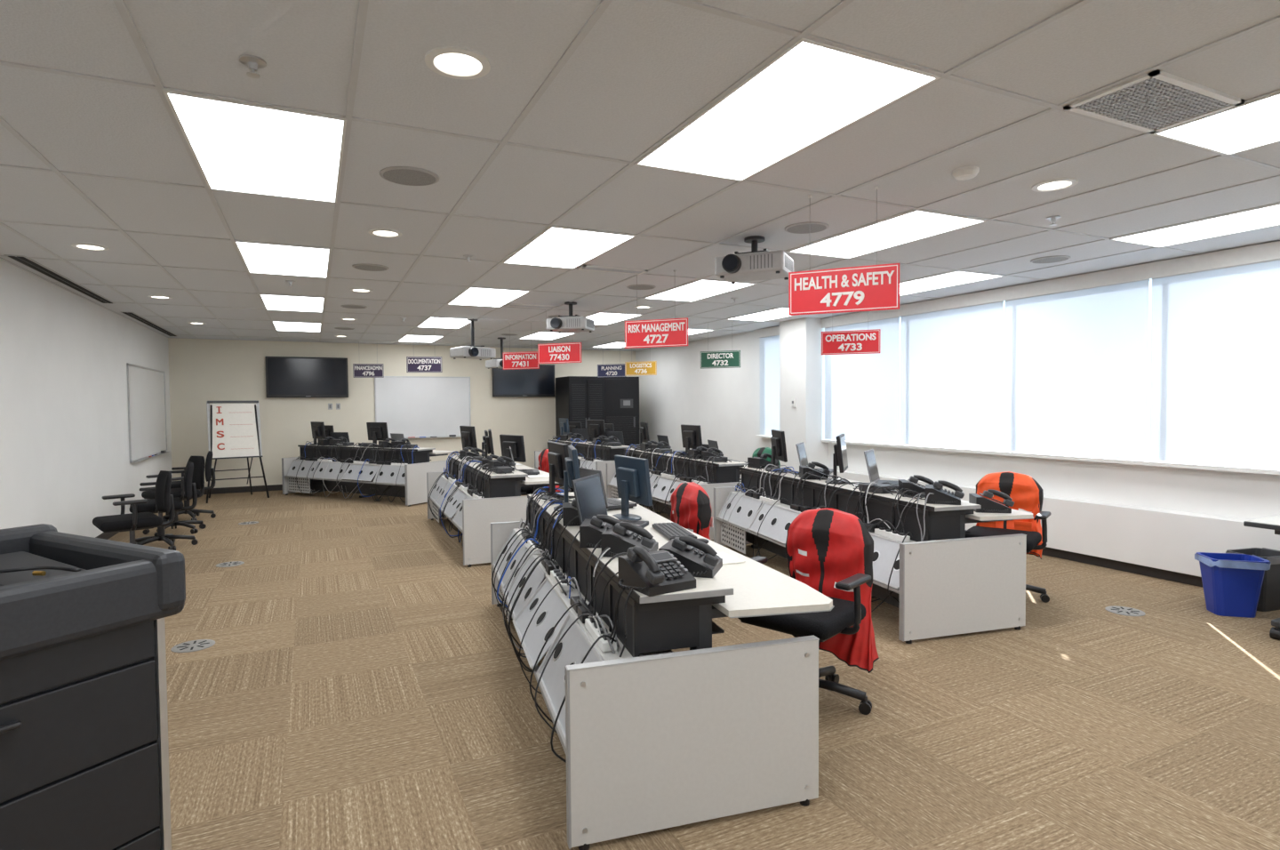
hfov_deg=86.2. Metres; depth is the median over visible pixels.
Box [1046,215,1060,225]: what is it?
sprinkler
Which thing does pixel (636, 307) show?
recessed light
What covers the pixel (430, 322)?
recessed light
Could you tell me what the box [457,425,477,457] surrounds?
desktop monitor
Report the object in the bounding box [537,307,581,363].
hanging sign
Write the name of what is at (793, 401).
thermostat
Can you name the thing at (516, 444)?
desktop monitor
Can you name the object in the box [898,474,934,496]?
desk phone
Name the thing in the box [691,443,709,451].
office chair
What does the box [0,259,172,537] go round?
wall
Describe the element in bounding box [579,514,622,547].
desk phone
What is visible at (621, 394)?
rack
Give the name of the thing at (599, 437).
desk phone
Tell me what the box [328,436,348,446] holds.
desk phone
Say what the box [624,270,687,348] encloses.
hanging sign
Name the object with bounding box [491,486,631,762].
cable bundle
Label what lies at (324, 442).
desk phone
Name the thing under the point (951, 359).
roller shade
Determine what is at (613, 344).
recessed light
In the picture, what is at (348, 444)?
station
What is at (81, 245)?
recessed light
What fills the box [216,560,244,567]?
floor vent
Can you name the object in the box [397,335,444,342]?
recessed light
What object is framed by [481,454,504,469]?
desk phone
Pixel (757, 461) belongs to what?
desk phone
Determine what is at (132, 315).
ceiling vent
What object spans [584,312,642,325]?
recessed light
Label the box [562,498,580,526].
desk phone
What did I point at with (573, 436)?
desk phone
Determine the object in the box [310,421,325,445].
desktop monitor
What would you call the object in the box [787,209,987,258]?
recessed light
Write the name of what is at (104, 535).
baseboard
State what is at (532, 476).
paper stack
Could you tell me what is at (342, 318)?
recessed light
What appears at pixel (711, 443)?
laptop
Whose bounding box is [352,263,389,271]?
ceiling speaker
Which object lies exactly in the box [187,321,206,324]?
recessed light
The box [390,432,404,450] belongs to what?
laptop
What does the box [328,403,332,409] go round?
wall outlet
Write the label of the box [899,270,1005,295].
recessed light
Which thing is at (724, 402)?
wall
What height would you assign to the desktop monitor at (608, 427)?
0.390 m
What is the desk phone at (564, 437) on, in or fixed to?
on the desk at (598, 464)
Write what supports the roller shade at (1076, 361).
attached to the wall at (724, 402)
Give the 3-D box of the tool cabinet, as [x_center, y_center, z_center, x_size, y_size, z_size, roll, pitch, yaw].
[-1.488,0.862,1.247,0.630,1.180,0.960,0,2,27]
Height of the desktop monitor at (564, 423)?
0.390 m
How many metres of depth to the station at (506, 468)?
6.53 m
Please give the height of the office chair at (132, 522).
0.880 m
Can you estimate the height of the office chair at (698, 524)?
0.880 m
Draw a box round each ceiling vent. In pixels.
[4,254,114,303]
[120,311,177,335]
[504,303,558,308]
[576,264,647,274]
[1063,69,1244,133]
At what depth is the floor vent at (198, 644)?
4.22 m
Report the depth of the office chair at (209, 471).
8.92 m
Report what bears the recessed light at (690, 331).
in the ceiling
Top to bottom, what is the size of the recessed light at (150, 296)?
0.009 m
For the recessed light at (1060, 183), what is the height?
0.009 m
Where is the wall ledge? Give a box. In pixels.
[830,469,1279,586]
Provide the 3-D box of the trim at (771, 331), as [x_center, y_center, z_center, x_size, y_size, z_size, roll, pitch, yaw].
[2.055,-1.409,10.276,0.120,0.130,0.980,-1,2,-26]
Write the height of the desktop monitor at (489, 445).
0.390 m
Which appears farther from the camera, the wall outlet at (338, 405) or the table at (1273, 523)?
the wall outlet at (338, 405)
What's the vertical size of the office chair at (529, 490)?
0.880 m
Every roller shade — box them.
[760,334,779,435]
[824,316,901,443]
[900,300,1005,450]
[1003,278,1151,460]
[1148,258,1279,469]
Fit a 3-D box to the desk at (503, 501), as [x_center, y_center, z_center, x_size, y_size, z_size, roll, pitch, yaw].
[-1.693,0.837,7.667,1.045,0.818,2.828,-1,2,-24]
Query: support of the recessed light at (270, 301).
in the ceiling
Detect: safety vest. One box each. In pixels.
[538,448,560,491]
[670,481,713,539]
[752,447,780,467]
[785,507,879,672]
[976,471,1043,559]
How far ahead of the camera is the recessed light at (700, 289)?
6.88 m
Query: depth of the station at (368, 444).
10.90 m
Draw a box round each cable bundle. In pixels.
[296,440,419,502]
[427,451,519,546]
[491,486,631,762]
[546,436,622,486]
[624,443,746,519]
[721,461,934,612]
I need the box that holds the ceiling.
[0,0,1279,351]
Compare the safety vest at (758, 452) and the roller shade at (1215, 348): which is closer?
the roller shade at (1215, 348)
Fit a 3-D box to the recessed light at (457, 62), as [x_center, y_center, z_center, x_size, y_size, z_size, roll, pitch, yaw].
[-0.601,-1.194,2.263,0.210,0.009,0.210,-1,2,-26]
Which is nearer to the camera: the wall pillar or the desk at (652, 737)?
the desk at (652, 737)
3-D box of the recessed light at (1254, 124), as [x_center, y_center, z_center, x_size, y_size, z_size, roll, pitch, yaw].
[2.707,-1.227,2.481,0.603,0.010,1.223,-1,2,-26]
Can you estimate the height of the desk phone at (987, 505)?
0.149 m
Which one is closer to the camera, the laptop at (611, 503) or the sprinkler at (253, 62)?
the sprinkler at (253, 62)
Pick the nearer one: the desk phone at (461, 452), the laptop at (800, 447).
the laptop at (800, 447)
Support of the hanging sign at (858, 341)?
hanging from the ceiling
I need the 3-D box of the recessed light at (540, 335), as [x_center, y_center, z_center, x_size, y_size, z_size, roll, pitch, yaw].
[-1.565,-1.481,11.386,0.603,0.010,1.223,-1,2,-26]
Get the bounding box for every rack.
[555,376,604,441]
[604,376,639,445]
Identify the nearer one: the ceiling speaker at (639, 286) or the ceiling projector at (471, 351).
the ceiling speaker at (639, 286)
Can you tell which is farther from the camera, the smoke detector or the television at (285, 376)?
the television at (285, 376)
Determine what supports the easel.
on the floor
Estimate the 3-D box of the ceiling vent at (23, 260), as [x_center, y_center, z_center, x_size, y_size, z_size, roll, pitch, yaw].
[-5.191,-1.286,6.238,0.120,0.010,2.600,-1,2,-26]
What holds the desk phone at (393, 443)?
on the desk at (412, 476)
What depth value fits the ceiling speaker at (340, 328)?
10.01 m
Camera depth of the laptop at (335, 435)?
11.53 m
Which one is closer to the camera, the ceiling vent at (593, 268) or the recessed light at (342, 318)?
the ceiling vent at (593, 268)
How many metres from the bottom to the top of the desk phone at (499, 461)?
0.149 m
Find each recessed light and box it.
[71,242,109,250]
[147,295,172,298]
[162,89,346,202]
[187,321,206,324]
[233,240,330,278]
[259,294,325,311]
[272,320,321,332]
[340,317,357,319]
[349,288,372,292]
[368,228,402,237]
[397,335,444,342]
[416,317,471,328]
[424,46,490,79]
[447,287,530,307]
[502,226,636,268]
[519,331,574,339]
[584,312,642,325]
[591,342,624,348]
[633,37,941,181]
[634,305,652,308]
[643,279,756,301]
[688,328,714,335]
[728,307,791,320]
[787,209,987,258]
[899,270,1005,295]
[1031,177,1078,191]
[1109,203,1279,247]
[1152,92,1279,155]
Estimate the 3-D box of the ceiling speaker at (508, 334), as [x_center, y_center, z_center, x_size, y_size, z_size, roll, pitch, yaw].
[-2.123,-1.468,11.122,0.280,0.009,0.280,-1,2,-26]
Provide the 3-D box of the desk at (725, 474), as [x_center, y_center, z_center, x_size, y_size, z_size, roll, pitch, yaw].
[0.539,0.785,8.725,1.045,0.818,2.928,-1,2,-23]
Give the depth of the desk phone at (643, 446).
9.38 m
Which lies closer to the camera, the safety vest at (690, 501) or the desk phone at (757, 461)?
the safety vest at (690, 501)
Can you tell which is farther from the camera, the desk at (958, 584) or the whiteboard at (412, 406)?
the whiteboard at (412, 406)
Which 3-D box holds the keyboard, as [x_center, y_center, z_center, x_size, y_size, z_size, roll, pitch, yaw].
[0.188,0.595,3.840,0.150,0.023,0.430,-1,2,-12]
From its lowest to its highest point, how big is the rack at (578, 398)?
2.000 m
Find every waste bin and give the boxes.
[1194,552,1271,617]
[1225,547,1279,611]
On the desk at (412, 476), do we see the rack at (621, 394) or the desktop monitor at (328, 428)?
the desktop monitor at (328, 428)
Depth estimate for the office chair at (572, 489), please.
7.46 m
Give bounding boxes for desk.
[281,444,455,506]
[426,456,560,567]
[490,492,834,849]
[534,439,630,493]
[606,448,747,539]
[713,466,1033,643]
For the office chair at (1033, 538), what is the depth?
5.01 m
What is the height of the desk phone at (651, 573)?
0.149 m
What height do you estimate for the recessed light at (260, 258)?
0.010 m
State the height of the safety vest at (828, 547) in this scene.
0.787 m
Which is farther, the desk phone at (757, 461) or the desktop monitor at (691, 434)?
the desktop monitor at (691, 434)
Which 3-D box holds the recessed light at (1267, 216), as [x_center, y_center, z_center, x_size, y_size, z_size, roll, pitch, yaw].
[3.836,-1.298,4.391,0.603,0.010,1.223,-1,2,-26]
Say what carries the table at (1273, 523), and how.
on the floor
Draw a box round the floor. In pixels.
[108,484,1279,849]
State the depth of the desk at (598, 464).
10.71 m
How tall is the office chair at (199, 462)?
0.880 m
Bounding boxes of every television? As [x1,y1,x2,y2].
[265,356,348,397]
[492,364,555,396]
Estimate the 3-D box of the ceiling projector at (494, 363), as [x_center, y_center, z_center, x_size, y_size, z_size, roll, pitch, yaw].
[-2.339,-1.225,11.681,0.402,0.528,0.462,1,3,44]
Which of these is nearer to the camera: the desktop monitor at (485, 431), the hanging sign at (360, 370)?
the desktop monitor at (485, 431)
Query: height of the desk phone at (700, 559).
0.149 m
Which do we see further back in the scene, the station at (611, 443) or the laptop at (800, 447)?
the station at (611, 443)
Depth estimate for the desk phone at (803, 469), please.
5.83 m
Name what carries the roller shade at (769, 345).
attached to the wall at (724, 402)
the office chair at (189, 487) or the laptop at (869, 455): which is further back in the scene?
the office chair at (189, 487)
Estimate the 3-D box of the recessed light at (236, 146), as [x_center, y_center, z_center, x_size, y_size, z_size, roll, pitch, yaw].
[-1.689,-1.213,3.113,0.603,0.010,1.223,-1,2,-26]
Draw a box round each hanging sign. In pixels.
[352,340,383,377]
[406,328,442,372]
[502,321,539,369]
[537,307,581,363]
[597,341,625,377]
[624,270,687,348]
[624,357,656,375]
[700,320,740,368]
[788,185,899,315]
[821,328,880,354]
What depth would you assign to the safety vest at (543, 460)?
8.35 m
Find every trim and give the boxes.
[754,326,779,337]
[755,434,771,438]
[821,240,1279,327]
[821,439,1279,474]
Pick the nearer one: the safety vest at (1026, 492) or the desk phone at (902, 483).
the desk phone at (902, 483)
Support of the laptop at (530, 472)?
on the desk at (503, 501)
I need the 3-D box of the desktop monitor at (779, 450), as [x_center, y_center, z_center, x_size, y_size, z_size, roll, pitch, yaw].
[1.297,0.245,6.603,0.176,0.390,0.440,-1,2,-2]
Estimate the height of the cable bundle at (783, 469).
0.877 m
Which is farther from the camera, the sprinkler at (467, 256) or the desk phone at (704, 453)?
the desk phone at (704, 453)
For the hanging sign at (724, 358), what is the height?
0.650 m
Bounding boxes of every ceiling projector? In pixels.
[449,319,495,359]
[485,336,505,368]
[546,301,594,333]
[714,235,793,284]
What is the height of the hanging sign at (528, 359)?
0.650 m
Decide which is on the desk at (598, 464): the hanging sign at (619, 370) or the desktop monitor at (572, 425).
the desktop monitor at (572, 425)
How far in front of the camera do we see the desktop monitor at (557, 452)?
4.74 m
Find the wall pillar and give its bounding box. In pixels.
[779,317,827,471]
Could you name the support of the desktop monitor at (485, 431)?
on the desk at (503, 501)
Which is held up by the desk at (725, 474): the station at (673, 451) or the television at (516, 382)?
the station at (673, 451)
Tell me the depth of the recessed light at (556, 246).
4.92 m
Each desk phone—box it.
[317,436,335,445]
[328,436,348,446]
[378,438,395,447]
[391,438,410,447]
[459,446,479,459]
[464,448,485,460]
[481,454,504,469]
[488,456,515,471]
[560,432,573,440]
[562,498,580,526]
[568,432,583,441]
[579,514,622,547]
[592,435,607,444]
[600,435,619,445]
[601,521,658,557]
[617,545,695,596]
[640,440,657,451]
[648,440,671,452]
[658,535,722,577]
[687,446,711,459]
[701,447,723,460]
[747,453,777,468]
[799,461,830,479]
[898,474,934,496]
[925,480,964,504]
[968,488,1014,512]
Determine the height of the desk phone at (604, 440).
0.149 m
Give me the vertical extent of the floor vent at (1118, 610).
0.006 m
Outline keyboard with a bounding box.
[651,522,696,540]
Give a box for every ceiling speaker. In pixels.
[334,327,354,329]
[340,304,367,308]
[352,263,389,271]
[379,166,439,185]
[500,333,518,335]
[626,284,655,289]
[784,221,828,233]
[1030,255,1071,263]
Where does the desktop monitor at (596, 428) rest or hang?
on the desk at (598, 464)
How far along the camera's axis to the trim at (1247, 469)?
6.15 m
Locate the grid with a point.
(363, 5)
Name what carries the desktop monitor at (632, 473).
on the desk at (652, 737)
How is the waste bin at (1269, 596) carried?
on the floor
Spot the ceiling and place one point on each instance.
(644, 68)
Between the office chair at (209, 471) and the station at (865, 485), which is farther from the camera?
the office chair at (209, 471)
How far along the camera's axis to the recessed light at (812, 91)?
2.64 m
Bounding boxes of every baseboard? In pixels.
[95,531,119,539]
[199,484,282,494]
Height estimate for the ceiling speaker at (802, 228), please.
0.009 m
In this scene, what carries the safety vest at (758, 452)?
on the office chair
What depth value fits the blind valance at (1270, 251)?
6.11 m
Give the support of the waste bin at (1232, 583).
on the floor
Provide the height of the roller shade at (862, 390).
1.553 m
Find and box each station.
[337,441,353,446]
[358,442,372,446]
[400,444,417,447]
[466,456,484,462]
[492,465,511,472]
[572,438,583,441]
[607,441,621,446]
[656,448,671,453]
[672,450,685,455]
[709,456,727,461]
[858,482,894,493]
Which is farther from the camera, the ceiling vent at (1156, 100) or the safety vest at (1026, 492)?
the safety vest at (1026, 492)
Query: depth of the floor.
3.24 m
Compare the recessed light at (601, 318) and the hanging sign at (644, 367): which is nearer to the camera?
the recessed light at (601, 318)
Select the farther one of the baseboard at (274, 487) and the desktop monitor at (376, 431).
the baseboard at (274, 487)
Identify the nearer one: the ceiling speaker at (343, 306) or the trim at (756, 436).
the ceiling speaker at (343, 306)
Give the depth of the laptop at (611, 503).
4.74 m
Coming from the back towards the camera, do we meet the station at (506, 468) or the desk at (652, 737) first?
the station at (506, 468)
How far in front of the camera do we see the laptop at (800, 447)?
6.29 m
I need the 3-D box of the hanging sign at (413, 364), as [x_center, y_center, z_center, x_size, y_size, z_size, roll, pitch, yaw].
[-3.243,-1.112,10.284,0.520,0.650,0.020,-1,2,-6]
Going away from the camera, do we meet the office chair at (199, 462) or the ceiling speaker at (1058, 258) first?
the ceiling speaker at (1058, 258)
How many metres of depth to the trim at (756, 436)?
10.56 m
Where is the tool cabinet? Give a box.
[0,523,185,849]
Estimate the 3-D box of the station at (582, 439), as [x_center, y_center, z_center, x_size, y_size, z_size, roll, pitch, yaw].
[-1.057,0.261,11.797,0.155,0.050,0.200,-1,2,-21]
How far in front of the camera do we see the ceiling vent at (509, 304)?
7.86 m
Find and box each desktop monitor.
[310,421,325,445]
[317,424,334,447]
[366,422,388,447]
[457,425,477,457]
[480,428,494,465]
[481,430,489,456]
[499,434,526,469]
[541,440,569,500]
[553,444,580,511]
[557,417,569,439]
[568,421,581,435]
[586,419,606,443]
[601,423,614,439]
[612,454,652,519]
[637,421,649,448]
[680,424,702,456]
[765,429,787,471]
[824,433,847,484]
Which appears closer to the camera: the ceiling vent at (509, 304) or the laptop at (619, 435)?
the ceiling vent at (509, 304)
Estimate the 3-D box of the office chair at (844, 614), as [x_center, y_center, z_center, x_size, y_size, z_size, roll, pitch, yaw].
[0.823,0.925,3.382,0.630,0.880,0.600,1,3,42]
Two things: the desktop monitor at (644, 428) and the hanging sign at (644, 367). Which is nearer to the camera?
the desktop monitor at (644, 428)
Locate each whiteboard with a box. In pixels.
[126,362,169,463]
[374,376,471,438]
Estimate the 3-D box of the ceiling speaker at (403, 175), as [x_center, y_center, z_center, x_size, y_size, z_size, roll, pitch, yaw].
[-1.137,-1.225,3.380,0.280,0.009,0.280,-1,2,-26]
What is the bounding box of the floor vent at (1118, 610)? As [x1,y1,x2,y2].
[1104,605,1145,615]
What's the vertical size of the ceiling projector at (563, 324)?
0.328 m
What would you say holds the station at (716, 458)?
on the desk at (725, 474)
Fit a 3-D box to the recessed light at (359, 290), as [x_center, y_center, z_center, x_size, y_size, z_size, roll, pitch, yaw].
[-2.737,-1.321,6.715,0.210,0.009,0.210,-1,2,-26]
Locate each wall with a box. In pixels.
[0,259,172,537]
[168,337,635,487]
[635,330,1279,519]
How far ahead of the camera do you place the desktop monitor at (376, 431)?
10.80 m
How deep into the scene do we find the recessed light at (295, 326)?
9.76 m
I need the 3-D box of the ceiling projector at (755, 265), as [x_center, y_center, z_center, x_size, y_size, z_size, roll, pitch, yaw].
[0.779,-1.149,4.700,0.482,0.278,0.402,0,2,24]
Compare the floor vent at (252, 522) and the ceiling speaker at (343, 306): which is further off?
the floor vent at (252, 522)
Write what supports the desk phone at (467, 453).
on the desk at (503, 501)
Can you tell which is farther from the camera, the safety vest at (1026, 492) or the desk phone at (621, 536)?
the safety vest at (1026, 492)
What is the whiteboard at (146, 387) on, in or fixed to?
attached to the wall at (64, 356)
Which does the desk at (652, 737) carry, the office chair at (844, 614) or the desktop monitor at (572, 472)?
the desktop monitor at (572, 472)
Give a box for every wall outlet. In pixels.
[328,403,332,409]
[336,403,340,408]
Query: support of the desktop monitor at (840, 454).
on the desk at (958, 584)
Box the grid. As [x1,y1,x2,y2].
[0,0,1279,351]
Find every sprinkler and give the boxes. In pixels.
[239,54,266,78]
[285,280,295,286]
[463,254,473,262]
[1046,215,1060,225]
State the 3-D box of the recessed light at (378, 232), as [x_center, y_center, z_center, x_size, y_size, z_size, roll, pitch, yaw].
[-1.669,-1.257,4.489,0.210,0.009,0.210,-1,2,-26]
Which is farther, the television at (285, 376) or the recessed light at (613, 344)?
the recessed light at (613, 344)
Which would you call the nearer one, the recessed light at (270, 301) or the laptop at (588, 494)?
the laptop at (588, 494)
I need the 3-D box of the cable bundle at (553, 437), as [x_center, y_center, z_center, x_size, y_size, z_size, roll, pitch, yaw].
[-0.920,0.660,11.565,0.925,0.879,2.525,-1,2,-29]
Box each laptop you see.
[329,432,350,448]
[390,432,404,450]
[509,446,539,475]
[571,472,648,527]
[572,428,589,441]
[578,466,636,510]
[606,431,629,446]
[656,434,669,447]
[707,439,740,462]
[795,441,832,475]
[864,448,910,489]
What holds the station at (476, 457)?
on the desk at (503, 501)
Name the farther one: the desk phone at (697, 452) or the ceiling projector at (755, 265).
the desk phone at (697, 452)
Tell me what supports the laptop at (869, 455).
on the desk at (958, 584)
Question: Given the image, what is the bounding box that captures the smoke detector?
[952,165,979,180]
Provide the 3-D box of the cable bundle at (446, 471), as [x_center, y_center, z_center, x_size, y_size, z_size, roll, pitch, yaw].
[-1.776,0.793,7.644,0.916,0.878,2.638,-1,2,-24]
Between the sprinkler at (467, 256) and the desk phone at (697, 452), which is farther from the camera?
the desk phone at (697, 452)
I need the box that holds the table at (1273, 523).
[1243,515,1279,639]
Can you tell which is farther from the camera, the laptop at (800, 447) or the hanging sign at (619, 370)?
the hanging sign at (619, 370)
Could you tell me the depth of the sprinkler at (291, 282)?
6.20 m
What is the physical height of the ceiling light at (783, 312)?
0.010 m
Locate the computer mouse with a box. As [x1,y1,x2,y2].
[697,537,708,543]
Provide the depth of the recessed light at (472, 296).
7.21 m
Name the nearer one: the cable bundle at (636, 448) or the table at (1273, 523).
the table at (1273, 523)
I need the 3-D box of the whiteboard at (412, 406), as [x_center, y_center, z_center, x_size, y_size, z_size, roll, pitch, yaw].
[-4.086,-0.337,12.961,1.744,1.164,0.080,-1,2,-26]
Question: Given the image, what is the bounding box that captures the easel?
[206,400,269,503]
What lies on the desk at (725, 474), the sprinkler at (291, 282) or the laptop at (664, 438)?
the laptop at (664, 438)
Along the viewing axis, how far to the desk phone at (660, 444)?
9.17 m
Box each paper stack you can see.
[526,473,549,478]
[716,551,745,564]
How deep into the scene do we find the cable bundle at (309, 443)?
10.67 m
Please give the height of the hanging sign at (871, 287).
0.650 m
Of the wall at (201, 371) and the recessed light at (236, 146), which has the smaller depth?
the recessed light at (236, 146)
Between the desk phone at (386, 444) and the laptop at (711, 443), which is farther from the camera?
the desk phone at (386, 444)
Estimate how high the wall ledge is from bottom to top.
0.560 m
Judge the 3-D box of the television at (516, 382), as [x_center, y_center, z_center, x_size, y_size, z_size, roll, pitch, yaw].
[-2.336,-0.892,13.773,1.280,0.650,0.102,-1,2,-26]
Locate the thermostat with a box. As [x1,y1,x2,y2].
[791,399,795,407]
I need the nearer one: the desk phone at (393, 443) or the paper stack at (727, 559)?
the paper stack at (727, 559)
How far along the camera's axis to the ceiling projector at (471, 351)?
9.01 m
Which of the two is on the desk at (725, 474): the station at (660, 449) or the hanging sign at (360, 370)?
the station at (660, 449)
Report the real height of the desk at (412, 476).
0.818 m
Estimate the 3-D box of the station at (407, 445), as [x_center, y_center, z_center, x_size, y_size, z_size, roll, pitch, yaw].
[-3.522,0.324,10.457,0.200,0.050,0.155,0,2,25]
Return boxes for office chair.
[92,470,174,543]
[129,461,197,550]
[141,456,206,535]
[162,450,215,521]
[520,486,548,495]
[528,458,580,494]
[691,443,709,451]
[696,520,699,534]
[737,552,871,714]
[965,504,1051,602]
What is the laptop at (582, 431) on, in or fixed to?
on the desk at (598, 464)

